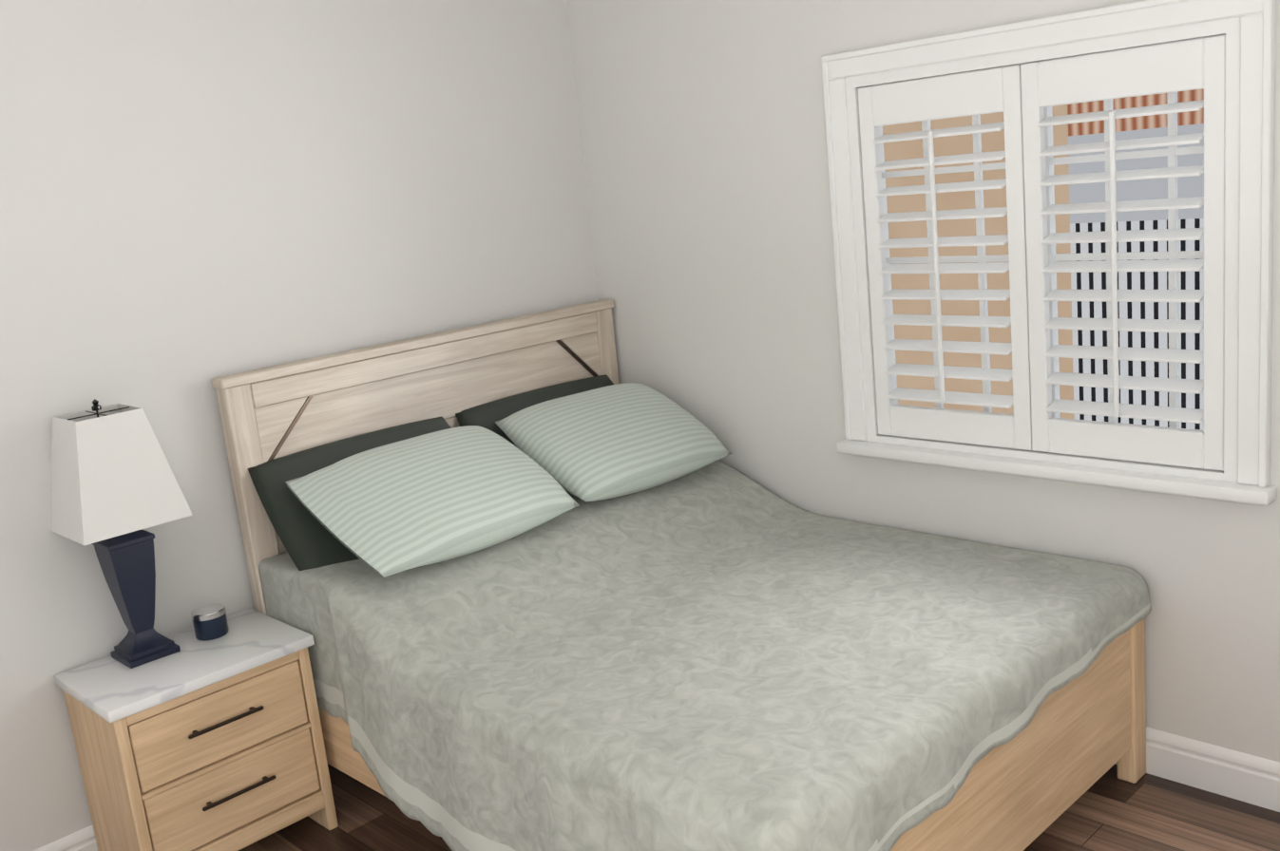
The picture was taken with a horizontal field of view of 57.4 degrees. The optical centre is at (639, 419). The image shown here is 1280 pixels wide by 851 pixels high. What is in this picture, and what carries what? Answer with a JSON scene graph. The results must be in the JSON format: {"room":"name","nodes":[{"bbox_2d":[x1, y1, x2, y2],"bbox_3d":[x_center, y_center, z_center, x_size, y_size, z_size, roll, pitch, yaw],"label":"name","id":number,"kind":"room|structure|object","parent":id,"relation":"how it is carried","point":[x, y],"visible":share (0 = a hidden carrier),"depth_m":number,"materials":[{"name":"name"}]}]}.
{"room":"bedroom","nodes":[
{"label":"bedroom","id":0,"kind":"room"},
{"bbox_2d":[0,0,598,850],"bbox_3d":[-1.430,-0.187,3.346,3.700,2.801,0.140,-17,16,-42],"label":"wall","id":1,"kind":"structure","parent":0,"point":[196,196],"depth_m":3.41,"materials":[{"name":"paint"}]},
{"bbox_2d":[33,825,97,850],"bbox_3d":[-1.242,1.119,3.567,3.420,0.130,0.018,-17,16,-42],"label":"baseboard","id":2,"kind":"structure","parent":1,"relation":"attached to","point":[83,840],"depth_m":3.25,"materials":[{"name":"white wood"}]},
{"bbox_2d":[238,764,1279,850],"bbox_3d":[0.062,1.389,2.275,3.700,0.120,4.000,-17,16,-42],"label":"floor","id":3,"kind":"structure","parent":0,"point":[1109,811],"depth_m":3.10,"materials":[{"name":"brown wood"}]},
{"bbox_2d":[54,608,338,850],"bbox_3d":[-1.221,0.939,3.281,0.568,0.595,0.402,-17,16,-42],"label":"nightstand","id":4,"kind":"object","parent":3,"relation":"on","point":[194,744],"visible":1,"depth_m":3.14,"materials":[{"name":"brown wood"}]},
{"bbox_2d":[50,399,192,668],"bbox_3d":[-1.409,0.300,3.176,0.286,0.727,0.286,-17,16,-42],"label":"table lamp","id":5,"kind":"object","parent":4,"relation":"on","point":[115,490],"visible":0.98,"depth_m":3.09,"materials":[{"name":"blue"}]},
{"bbox_2d":[191,603,229,640],"bbox_3d":[-1.228,0.580,3.343,0.093,0.077,0.093,-17,16,-42],"label":"candle tin","id":6,"kind":"object","parent":4,"relation":"on","point":[210,622],"visible":1,"depth_m":3.31,"materials":[{"name":"blue metal"}]},
{"bbox_2d":[210,300,1151,850],"bbox_3d":[0.076,0.440,3.287,1.614,1.305,2.086,-17,16,-42],"label":"bed","id":7,"kind":"object","parent":3,"relation":"on","point":[542,582],"visible":0.96,"depth_m":3.07,"materials":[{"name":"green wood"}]},
{"bbox_2d":[247,416,514,605],"bbox_3d":[-0.778,0.255,3.604,0.740,0.500,0.153,-18,-23,-44],"label":"pillow","id":8,"kind":"object","parent":7,"relation":"on","point":[315,553],"depth_m":3.41,"materials":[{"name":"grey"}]},
{"bbox_2d":[566,0,1279,763],"bbox_3d":[1.143,-0.774,3.089,0.140,3.537,4.000,-17,16,-42],"label":"wall","id":9,"kind":"structure","parent":0,"point":[703,144],"depth_m":3.75,"materials":[{"name":"paint"}]},
{"bbox_2d":[821,0,1277,506],"bbox_3d":[1.072,-0.443,3.205,0.177,1.232,1.272,-17,16,-42],"label":"window shutters","id":10,"kind":"object","parent":9,"relation":"attached to","point":[1052,239],"visible":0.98,"depth_m":3.13,"materials":[{"name":"white wood"}]},
{"bbox_2d":[1115,726,1279,812],"bbox_3d":[1.263,0.901,3.384,0.018,0.130,3.702,-17,16,-42],"label":"baseboard","id":11,"kind":"structure","parent":9,"relation":"attached to","point":[1236,775],"depth_m":3.10,"materials":[{"name":"white wood"}]}
]}

